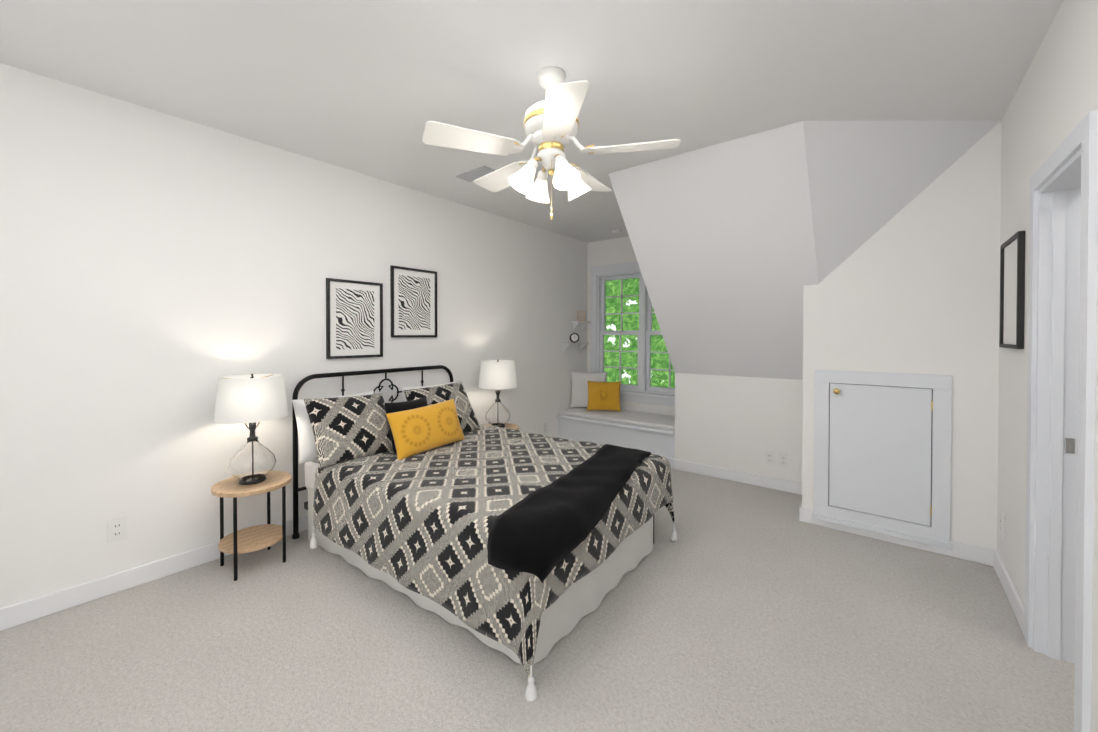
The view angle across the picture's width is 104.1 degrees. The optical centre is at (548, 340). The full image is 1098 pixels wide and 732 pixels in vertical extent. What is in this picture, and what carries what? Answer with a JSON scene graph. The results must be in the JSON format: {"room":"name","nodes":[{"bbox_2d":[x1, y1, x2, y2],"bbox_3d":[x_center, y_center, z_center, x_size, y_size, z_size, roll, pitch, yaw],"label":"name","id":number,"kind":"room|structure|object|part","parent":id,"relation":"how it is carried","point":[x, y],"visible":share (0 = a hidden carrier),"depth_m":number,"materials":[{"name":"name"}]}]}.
{"room":"bedroom","nodes":[
{"label":"bedroom","id":0,"kind":"room"},
{"bbox_2d":[0,63,586,607],"bbox_3d":[-1.294,0.015,3.320,0.120,2.461,5.807,0,1,39],"label":"wall","id":1,"kind":"structure","parent":0,"point":[160,273],"depth_m":2.33,"materials":[{"name":"paint"}]},
{"bbox_2d":[107,516,126,542],"bbox_3d":[-2.158,0.946,2.142,0.008,0.114,0.070,0,1,39],"label":"electrical outlet","id":2,"kind":"object","parent":1,"relation":"attached to","point":[116,529],"visible":1,"depth_m":2.14,"materials":[{"name":"white plastic"}]},
{"bbox_2d":[0,437,558,630],"bbox_3d":[-1.429,1.201,3.052,0.020,0.095,4.960,0,1,39],"label":"baseboard","id":3,"kind":"structure","parent":1,"relation":"attached to","point":[16,614],"depth_m":2.11,"materials":[{"name":"paint"}]},
{"bbox_2d":[326,278,382,358],"bbox_3d":[-1.390,-0.149,3.083,0.022,0.553,0.407,0,1,39],"label":"picture frame","id":4,"kind":"object","parent":1,"relation":"attached to","point":[354,319],"visible":0.88,"depth_m":3.07,"materials":[{"name":"black paint"}]},
{"bbox_2d":[390,265,436,337],"bbox_3d":[-1.084,-0.299,3.465,0.022,0.554,0.420,0,1,39],"label":"picture frame","id":5,"kind":"object","parent":1,"relation":"attached to","point":[413,297],"visible":0.94,"depth_m":3.45,"materials":[{"name":"black paint"}]},
{"bbox_2d":[561,311,590,352],"bbox_3d":[0.332,-0.099,5.177,0.106,0.504,0.480,0,1,39],"label":"wall shelves","id":6,"kind":"object","parent":1,"relation":"attached to","point":[574,338],"visible":0.98,"depth_m":5.20,"materials":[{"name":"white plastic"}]},
{"bbox_2d":[570,333,578,342],"bbox_3d":[0.306,-0.027,5.137,0.116,0.116,0.022,0,-3,-6],"label":"clock","id":7,"kind":"object","parent":6,"relation":"on","point":[574,337],"depth_m":5.13,"materials":[{"name":"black paint"}]},
{"bbox_3d":[0.394,-0.293,5.265,0.090,0.120,0.010,0,-9,-1],"label":"decor frame","id":8,"kind":"part","parent":6,"relation":"part of","materials":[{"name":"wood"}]},
{"bbox_2d":[0,0,1063,242],"bbox_3d":[0.696,-1.248,1.720,5.210,0.100,5.807,0,1,39],"label":"ceiling","id":9,"kind":"structure","parent":0,"point":[366,86],"depth_m":1.89,"materials":[{"name":"paint"}]},
{"bbox_2d":[456,166,495,181],"bbox_3d":[-0.525,-1.208,3.124,0.310,0.011,0.140,0,1,39],"label":"ceiling vent","id":10,"kind":"object","parent":9,"relation":"in","point":[474,174],"visible":0.79,"depth_m":3.10,"materials":[{"name":"silver metal"}]},
{"bbox_2d":[422,66,680,219],"bbox_3d":[0.010,-0.867,1.973,1.087,0.667,1.081,0,1,39],"label":"ceiling fan","id":11,"kind":"object","parent":9,"relation":"hanging from","point":[551,123],"visible":1,"depth_m":1.86,"materials":[{"name":"white wood"}]},
{"bbox_3d":[0.010,-0.867,1.947,0.251,0.667,0.251,0,1,39],"label":"motor","id":12,"kind":"part","parent":11,"relation":"part of","materials":[{"name":"white metal"}]},
{"bbox_2d":[612,229,621,233],"bbox_3d":[0.761,-1.215,4.810,0.110,0.032,0.110,0,1,39],"label":"smoke detector","id":13,"kind":"object","parent":9,"relation":"attached to","point":[616,231],"visible":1,"depth_m":4.78,"materials":[{"name":"white plastic"}]},
{"bbox_2d":[0,468,1074,731],"bbox_3d":[0.696,1.313,1.747,5.210,0.100,5.807,0,1,39],"label":"floor","id":14,"kind":"structure","parent":0,"point":[738,606],"depth_m":1.73,"materials":[{"name":"carpet"}]},
{"bbox_2d":[211,471,291,580],"bbox_3d":[-1.658,1.023,2.401,0.380,0.465,0.370,0,1,39],"label":"nightstand","id":15,"kind":"object","parent":14,"relation":"on","point":[268,535],"visible":0.96,"depth_m":2.36,"materials":[{"name":"brown wood"}]},
{"bbox_2d":[213,374,287,484],"bbox_3d":[-1.658,0.488,2.396,0.344,0.604,0.344,0,1,39],"label":"lamp","id":16,"kind":"object","parent":15,"relation":"on","point":[251,399],"visible":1,"depth_m":2.30,"materials":[{"name":"white fabric"}]},
{"bbox_3d":[-1.658,0.317,2.394,0.344,0.232,0.344,0,1,39],"label":"lamp shade","id":17,"kind":"part","parent":16,"relation":"part of","materials":[{"name":"white fabric"}]},
{"bbox_3d":[-1.658,0.666,2.397,0.224,0.215,0.224,0,1,39],"label":"glass","id":18,"kind":"part","parent":16,"relation":"part of","materials":[{"name":"white"}]},
{"bbox_2d":[292,365,676,700],"bbox_3d":[-0.421,0.747,2.656,2.014,1.048,1.467,0,1,36],"label":"bed","id":19,"kind":"object","parent":14,"relation":"on","point":[527,550],"visible":1,"depth_m":2.12,"materials":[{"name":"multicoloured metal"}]},
{"bbox_3d":[-0.432,0.893,2.673,1.850,0.300,1.270,0,1,36],"label":"mattress","id":20,"kind":"part","parent":19,"relation":"part of","materials":[{"name":"white fabric"}]},
{"bbox_2d":[292,391,373,463],"bbox_3d":[-1.349,0.542,2.761,0.153,0.400,0.560,-17,-9,35],"label":"pillow","id":21,"kind":"object","parent":19,"relation":"on","point":[307,447],"depth_m":2.56,"materials":[{"name":"fabric"}]},
{"bbox_2d":[384,397,427,452],"bbox_3d":[-0.918,0.556,2.843,0.123,0.340,0.340,-22,-12,34],"label":"pillow","id":22,"kind":"object","parent":19,"relation":"on","point":[421,402],"depth_m":2.75,"materials":[{"name":"fabric"}]},
{"bbox_2d":[386,399,464,459],"bbox_3d":[-0.789,0.571,2.799,0.133,0.310,0.570,-24,-10,34],"label":"pillow","id":23,"kind":"object","parent":19,"relation":"on","point":[420,430],"depth_m":2.72,"materials":[{"name":"yellow fabric"}]},
{"bbox_2d":[402,381,455,401],"bbox_3d":[-0.901,0.535,3.375,0.153,0.400,0.560,-17,-9,35],"label":"pillow","id":24,"kind":"object","parent":19,"relation":"on","point":[403,388],"depth_m":3.25,"materials":[{"name":"fabric"}]},
{"bbox_2d":[487,444,650,582],"bbox_3d":[0.176,0.767,2.129,0.427,0.192,1.318,0,1,36],"label":"throw","id":25,"kind":"object","parent":19,"relation":"on","point":[536,529],"depth_m":1.82,"materials":[{"name":"black fabric"}]},
{"bbox_2d":[483,423,518,429],"bbox_3d":[-0.455,1.008,3.821,0.380,0.465,0.370,0,1,39],"label":"nightstand","id":26,"kind":"object","parent":14,"relation":"on","point":[511,426],"visible":0.12,"depth_m":3.84,"materials":[{"name":"brown wood"}]},
{"bbox_2d":[478,360,516,427],"bbox_3d":[-0.455,0.473,3.815,0.344,0.604,0.344,0,1,39],"label":"lamp","id":27,"kind":"object","parent":26,"relation":"on","point":[497,374],"visible":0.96,"depth_m":3.71,"materials":[{"name":"white fabric"}]},
{"bbox_3d":[-0.455,0.302,3.814,0.344,0.232,0.344,0,1,39],"label":"lamp shade","id":28,"kind":"part","parent":27,"relation":"part of","materials":[{"name":"white fabric"}]},
{"bbox_3d":[-0.455,0.651,3.817,0.224,0.215,0.224,0,1,39],"label":"glass","id":29,"kind":"part","parent":27,"relation":"part of","materials":[{"name":"white"}]},
{"bbox_2d":[557,372,674,468],"bbox_3d":[0.832,0.808,4.783,1.418,0.845,0.642,0,1,39],"label":"seat","id":30,"kind":"object","parent":14,"relation":"on","point":[594,413],"visible":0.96,"depth_m":4.72,"materials":[{"name":"paint"}]},
{"bbox_2d":[570,372,606,407],"bbox_3d":[0.478,0.595,5.132,0.460,0.460,0.143,0,-13,7],"label":"pillow","id":31,"kind":"object","parent":30,"relation":"on","point":[579,396],"depth_m":5.09,"materials":[{"name":"fabric"}]},
{"bbox_2d":[587,381,620,411],"bbox_3d":[0.627,0.637,4.886,0.400,0.360,0.133,0,-15,9],"label":"pillow","id":32,"kind":"object","parent":30,"relation":"on","point":[601,395],"depth_m":4.83,"materials":[{"name":"yellow fabric"}]},
{"bbox_2d":[559,407,674,429],"bbox_3d":[0.826,0.846,4.765,1.397,0.044,0.537,0,1,39],"label":"cushion","id":33,"kind":"object","parent":30,"relation":"on","point":[623,417],"depth_m":4.63,"materials":[{"name":"white fabric"}]},
{"bbox_2d":[587,236,674,415],"bbox_3d":[1.048,-0.003,5.090,1.575,2.461,0.120,0,1,39],"label":"wall","id":34,"kind":"structure","parent":0,"point":[611,251],"depth_m":5.21,"materials":[{"name":"paint"}]},
{"bbox_2d":[590,261,674,405],"bbox_3d":[1.102,-0.094,5.000,1.450,1.645,0.170,0,1,39],"label":"window","id":35,"kind":"structure","parent":34,"relation":"in","point":[643,391],"depth_m":5.11,"materials":[{"name":"paint"}]},
{"bbox_2d":[608,121,817,482],"bbox_3d":[1.528,0.013,3.521,1.233,2.461,1.974,0,1,39],"label":"wall","id":36,"kind":"structure","parent":0,"point":[721,235],"depth_m":3.25,"materials":[{"name":"paint"}]},
{"bbox_2d":[674,459,801,493],"bbox_3d":[1.651,1.194,3.757,1.146,0.095,0.016,0,1,39],"label":"baseboard","id":37,"kind":"structure","parent":36,"relation":"attached to","point":[723,473],"depth_m":3.73,"materials":[{"name":"paint"}]},
{"bbox_2d":[765,450,773,464],"bbox_3d":[1.853,0.988,3.598,0.070,0.114,0.008,0,1,39],"label":"outlet","id":38,"kind":"object","parent":36,"relation":"attached to","point":[769,457],"visible":1,"depth_m":3.60,"materials":[{"name":"white plastic"}]},
{"bbox_2d":[778,452,787,467],"bbox_3d":[1.932,0.989,3.535,0.070,0.114,0.008,0,1,39],"label":"outlet","id":39,"kind":"object","parent":36,"relation":"attached to","point":[782,459],"visible":1,"depth_m":3.53,"materials":[{"name":"white plastic"}]},
{"bbox_2d":[802,120,1001,549],"bbox_3d":[2.357,0.020,2.861,1.059,2.461,1.972,0,1,39],"label":"wall","id":40,"kind":"structure","parent":0,"point":[906,217],"depth_m":2.50,"materials":[{"name":"paint"}]},
{"bbox_2d":[812,370,952,549],"bbox_3d":[2.060,0.705,2.688,0.698,1.005,0.032,0,1,39],"label":"access door","id":41,"kind":"structure","parent":40,"relation":"attached to","point":[882,449],"depth_m":2.67,"materials":[{"name":"paint"}]},
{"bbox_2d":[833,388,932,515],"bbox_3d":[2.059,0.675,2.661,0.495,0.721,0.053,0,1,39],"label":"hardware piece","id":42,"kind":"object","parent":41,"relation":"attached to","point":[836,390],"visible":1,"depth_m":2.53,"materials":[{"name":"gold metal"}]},
{"bbox_2d":[799,505,987,564],"bbox_3d":[2.105,1.205,2.668,0.955,0.095,0.024,0,1,39],"label":"baseboard","id":43,"kind":"structure","parent":40,"relation":"attached to","point":[961,550],"depth_m":2.57,"materials":[{"name":"paint"}]},
{"bbox_2d":[997,0,1097,731],"bbox_3d":[1.165,0.044,0.614,0.120,2.461,4.401,0,1,39],"label":"wall","id":44,"kind":"structure","parent":0,"point":[1053,103],"depth_m":1.88,"materials":[{"name":"paint"}]},
{"bbox_2d":[1000,511,1003,537],"bbox_3d":[2.385,0.971,2.258,0.008,0.114,0.070,0,1,39],"label":"electrical outlet","id":45,"kind":"object","parent":44,"relation":"attached to","point":[1001,524],"visible":1,"depth_m":2.25,"materials":[{"name":"white plastic"}]},
{"bbox_2d":[988,548,1024,633],"bbox_3d":[2.236,1.212,2.078,0.016,0.095,0.694,0,1,39],"label":"baseboard","id":46,"kind":"structure","parent":44,"relation":"attached to","point":[994,559],"depth_m":2.08,"materials":[{"name":"paint"}]},
{"bbox_2d":[999,231,1024,348],"bbox_3d":[2.243,-0.226,2.078,0.022,0.530,0.400,0,1,39],"label":"picture frame","id":47,"kind":"object","parent":44,"relation":"attached to","point":[1012,285],"visible":1,"depth_m":2.05,"materials":[{"name":"black paint"}]},
{"bbox_2d":[1024,110,1097,731],"bbox_3d":[1.856,0.297,1.484,0.157,1.936,0.692,0,1,39],"label":"door frame","id":48,"kind":"structure","parent":44,"relation":"attached to","point":[1062,309],"depth_m":1.68,"materials":[{"name":"paint"}]},
{"label":"outside","id":49,"kind":"structure","parent":0,"visible":0},
{"bbox_2d":[604,278,674,387],"bbox_3d":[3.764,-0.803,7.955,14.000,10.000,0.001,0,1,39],"label":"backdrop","id":50,"kind":"structure","parent":49,"point":[631,358],"depth_m":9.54,"materials":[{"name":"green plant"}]}
]}

